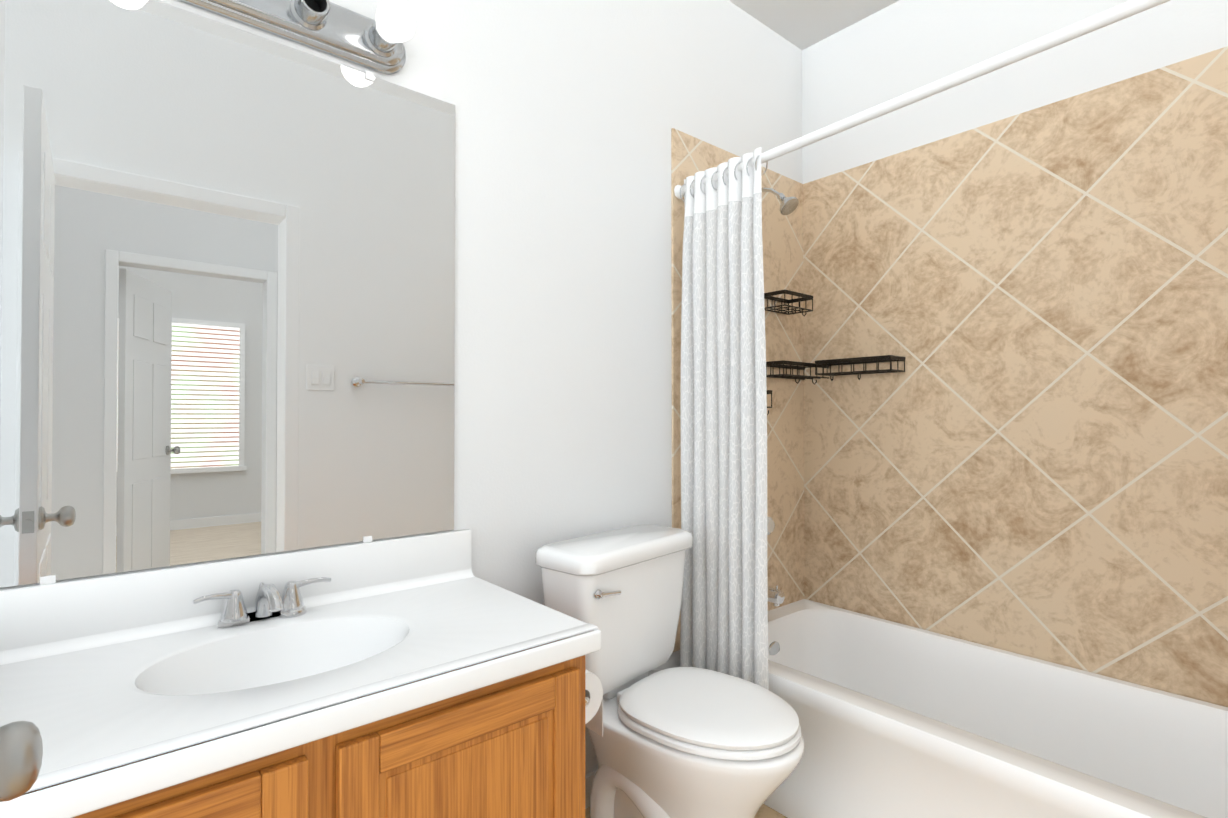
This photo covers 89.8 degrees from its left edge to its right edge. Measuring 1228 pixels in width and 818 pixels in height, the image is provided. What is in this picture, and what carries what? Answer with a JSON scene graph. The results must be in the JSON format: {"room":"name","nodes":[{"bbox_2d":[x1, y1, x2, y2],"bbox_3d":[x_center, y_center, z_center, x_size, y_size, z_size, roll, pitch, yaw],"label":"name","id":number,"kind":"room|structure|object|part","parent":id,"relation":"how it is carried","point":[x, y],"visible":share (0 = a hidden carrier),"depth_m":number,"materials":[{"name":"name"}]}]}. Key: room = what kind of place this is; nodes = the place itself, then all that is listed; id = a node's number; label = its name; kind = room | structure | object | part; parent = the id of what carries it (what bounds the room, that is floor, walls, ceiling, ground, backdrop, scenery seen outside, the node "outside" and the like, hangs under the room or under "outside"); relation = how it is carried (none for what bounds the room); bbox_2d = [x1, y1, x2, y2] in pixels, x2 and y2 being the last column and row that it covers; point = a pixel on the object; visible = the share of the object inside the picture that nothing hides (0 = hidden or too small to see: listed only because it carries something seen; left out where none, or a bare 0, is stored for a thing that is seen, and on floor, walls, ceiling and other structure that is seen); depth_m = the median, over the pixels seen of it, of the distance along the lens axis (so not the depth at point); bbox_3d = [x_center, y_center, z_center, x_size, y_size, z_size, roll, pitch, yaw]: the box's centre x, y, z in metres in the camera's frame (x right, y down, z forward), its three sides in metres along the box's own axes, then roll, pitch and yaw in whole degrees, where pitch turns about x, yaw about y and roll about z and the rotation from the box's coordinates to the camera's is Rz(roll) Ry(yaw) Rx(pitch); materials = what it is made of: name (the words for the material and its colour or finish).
{"room":"bathroom","nodes":[
{"label":"bathroom","id":0,"kind":"room"},
{"bbox_2d":[0,0,802,774],"bbox_3d":[-0.226,-0.177,1.813,2.830,2.740,0.106,1,-1,-40],"label":"wall","id":1,"kind":"structure","parent":0,"point":[226,290],"depth_m":1.41,"materials":[{"name":"white paint"}]},
{"bbox_2d":[40,70,373,584],"bbox_3d":[-0.784,-0.242,1.266,0.570,1.108,0.003,1,-1,-40],"label":"clips","id":2,"kind":"object","parent":1,"relation":"attached to","point":[369,75],"visible":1,"depth_m":1.43,"materials":[{"name":"white plastic"}]},
{"bbox_2d":[178,0,415,74],"bbox_3d":[-0.749,-0.864,1.201,0.760,0.115,0.168,1,-1,-40],"label":"sconce","id":3,"kind":"object","parent":1,"relation":"attached to","point":[336,30],"visible":1,"depth_m":1.35,"materials":[{"name":"silver metal"}]},
{"bbox_2d":[585,804,786,817],"bbox_3d":[0.303,1.236,1.175,2.830,0.100,1.740,1,-1,-40],"label":"floor","id":4,"kind":"structure","parent":0,"point":[765,811],"depth_m":1.82,"materials":[{"name":"tile"}]},
{"bbox_2d":[0,529,602,817],"bbox_3d":[-0.530,0.746,1.116,1.110,0.878,0.552,1,-1,-40],"label":"bathroom vanity","id":5,"kind":"object","parent":4,"relation":"on","point":[427,676],"visible":1,"depth_m":1.05,"materials":[{"name":"brown wood"}]},
{"bbox_2d":[0,529,473,664],"bbox_3d":[-0.584,0.367,1.088,0.987,0.120,0.532,1,-1,-40],"label":"backsplash","id":6,"kind":"structure","parent":5,"relation":"on","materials":[{"name":"white stone"}]},
{"bbox_2d":[193,577,330,627],"bbox_3d":[-0.679,0.385,1.213,0.244,0.082,0.150,1,-1,-40],"label":"faucet","id":7,"kind":"object","parent":5,"relation":"on","point":[250,602],"depth_m":1.25,"materials":[{"name":"silver metal"}]},
{"bbox_2d":[585,770,596,808],"bbox_3d":[-0.087,1.148,1.847,0.756,0.090,0.012,1,-1,-40],"label":"baseboard","id":8,"kind":"structure","parent":4,"relation":"on","point":[589,778],"depth_m":1.83,"materials":[{"name":"white paint"}]},
{"bbox_2d":[536,525,803,817],"bbox_3d":[0.177,0.777,1.606,0.641,0.826,0.496,-1,-1,41],"label":"toilet","id":9,"kind":"object","parent":4,"relation":"on","point":[684,742],"visible":0.94,"depth_m":1.55,"materials":[{"name":"white ceramic"}]},
{"bbox_3d":[-0.015,0.464,1.557,0.022,0.024,0.079,-1,-1,41],"label":"flush lever","id":10,"kind":"part","parent":9,"relation":"part of","materials":[{"name":"silver metal"}]},
{"bbox_3d":[0.012,0.600,1.750,0.190,0.368,0.464,-1,-1,41],"label":"tank","id":11,"kind":"part","parent":9,"relation":"part of","materials":[{"name":"white ceramic"}]},
{"bbox_3d":[0.015,0.391,1.749,0.216,0.049,0.496,-1,-1,41],"label":"tank lid","id":12,"kind":"part","parent":9,"relation":"part of","materials":[{"name":"white ceramic"}]},
{"bbox_3d":[0.199,0.984,1.584,0.585,0.412,0.382,-1,-1,41],"label":"bowl","id":13,"kind":"part","parent":9,"relation":"part of","materials":[{"name":"white ceramic"}]},
{"bbox_3d":[0.243,0.742,1.549,0.439,0.026,0.364,-1,-1,41],"label":"seat lid","id":14,"kind":"part","parent":9,"relation":"part of","materials":[{"name":"white plastic"}]},
{"bbox_3d":[0.244,0.766,1.548,0.445,0.020,0.372,-1,-1,41],"label":"seat","id":15,"kind":"part","parent":9,"relation":"part of","materials":[{"name":"white plastic"}]},
{"bbox_2d":[763,516,1227,817],"bbox_3d":[1.003,0.774,1.793,0.749,0.838,1.506,1,-1,-40],"label":"bathtub","id":16,"kind":"object","parent":4,"relation":"on","point":[897,720],"visible":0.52,"depth_m":1.73,"materials":[{"name":"white ceramic"}]},
{"bbox_3d":[0.572,0.439,2.319,0.072,0.072,0.048,1,-1,-40],"label":"valve knob","id":17,"kind":"part","parent":16,"relation":"part of","materials":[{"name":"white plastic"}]},
{"bbox_3d":[0.593,0.903,2.290,0.080,0.080,0.018,1,-1,-40],"label":"overflow plate","id":18,"kind":"part","parent":16,"relation":"part of","materials":[{"name":"silver metal"}]},
{"bbox_3d":[0.571,0.691,2.317,0.060,0.074,0.137,1,-1,-40],"label":"spout","id":19,"kind":"part","parent":16,"relation":"part of","materials":[{"name":"silver metal"}]},
{"bbox_2d":[671,128,804,651],"bbox_3d":[0.501,-0.066,2.363,0.792,1.790,0.008,1,-1,-40],"label":"wall tile","id":20,"kind":"structure","parent":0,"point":[782,239],"depth_m":2.49,"materials":[{"name":"beige tile"}]},
{"bbox_2d":[767,390,771,414],"bbox_3d":[0.527,-0.022,2.308,0.118,0.096,0.108,1,-1,-40],"label":"wire shelf","id":21,"kind":"object","parent":20,"relation":"attached to","point":[769,391],"visible":0.15,"depth_m":2.31,"materials":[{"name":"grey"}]},
{"bbox_2d":[761,188,798,214],"bbox_3d":[0.594,-0.787,2.307,0.074,0.146,0.206,1,-1,-40],"label":"shower head","id":22,"kind":"object","parent":20,"relation":"attached to","point":[788,205],"visible":0.67,"depth_m":2.25},
{"bbox_2d":[764,290,812,315],"bbox_3d":[0.688,-0.406,2.432,0.198,0.091,0.133,1,-1,-40],"label":"wire shelf","id":23,"kind":"object","parent":20,"relation":"attached to","point":[770,295],"visible":0.88,"depth_m":2.42,"materials":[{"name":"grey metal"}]},
{"bbox_2d":[766,360,828,384],"bbox_3d":[0.730,-0.139,2.465,0.328,0.086,0.133,1,-1,-40],"label":"wire shelf","id":24,"kind":"object","parent":20,"relation":"attached to","point":[788,365],"visible":0.81,"depth_m":2.44,"materials":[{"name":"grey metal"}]},
{"bbox_2d":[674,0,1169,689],"bbox_3d":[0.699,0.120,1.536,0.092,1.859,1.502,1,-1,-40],"label":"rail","id":25,"kind":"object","parent":20,"relation":"attached to","point":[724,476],"visible":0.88,"depth_m":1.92,"materials":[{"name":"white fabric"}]},
{"bbox_2d":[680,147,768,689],"bbox_3d":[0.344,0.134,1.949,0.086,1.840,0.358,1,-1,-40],"label":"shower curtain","id":26,"kind":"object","parent":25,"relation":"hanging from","point":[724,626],"depth_m":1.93,"materials":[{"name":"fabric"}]},
{"bbox_3d":[0.711,-0.770,1.556,0.048,0.078,1.502,1,-1,-40],"label":"rod","id":27,"kind":"part","parent":25,"relation":"part of","materials":[{"name":"white paint"}]},
{"bbox_2d":[729,0,898,49],"bbox_3d":[0.303,-1.604,1.206,2.830,0.100,1.740,1,-1,-40],"label":"ceiling","id":28,"kind":"structure","parent":0,"point":[802,24],"depth_m":2.41,"materials":[{"name":"white paint"}]},
{"bbox_2d":[802,0,1227,183],"bbox_3d":[1.343,-0.174,2.075,0.100,2.740,1.740,1,-1,-40],"label":"wall","id":29,"kind":"structure","parent":0,"point":[896,49],"depth_m":2.16,"materials":[{"name":"white paint"}]},
{"bbox_2d":[815,355,904,380],"bbox_3d":[0.934,-0.150,2.363,0.133,0.085,0.308,1,-1,-40],"label":"wire shelf","id":30,"kind":"object","parent":29,"relation":"attached to","point":[864,360],"visible":1,"depth_m":2.35,"materials":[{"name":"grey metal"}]},
{"bbox_2d":[803,46,1227,706],"bbox_3d":[1.296,-0.070,2.046,0.008,1.790,1.520,1,-1,-40],"label":"wall tile","id":31,"kind":"structure","parent":29,"relation":"attached to","point":[1025,452],"depth_m":1.96,"materials":[{"name":"beige tile"}]},
{"bbox_3d":[-0.077,-0.200,-0.196,0.095,2.740,0.120,1,-1,-40],"label":"wall","id":32,"kind":"structure","parent":0,"visible":0},
{"bbox_3d":[-0.324,0.155,0.195,0.043,2.020,0.779,1,-1,-40],"label":"door","id":33,"kind":"structure","parent":32,"relation":"in","visible":0},
{"bbox_2d":[0,721,42,801],"bbox_3d":[-0.549,0.280,0.459,0.184,0.063,0.102,1,-1,-40],"label":"door knob","id":34,"kind":"object","parent":33,"relation":"attached to","point":[21,749],"depth_m":0.48,"materials":[{"name":"grey metal"}]}
]}

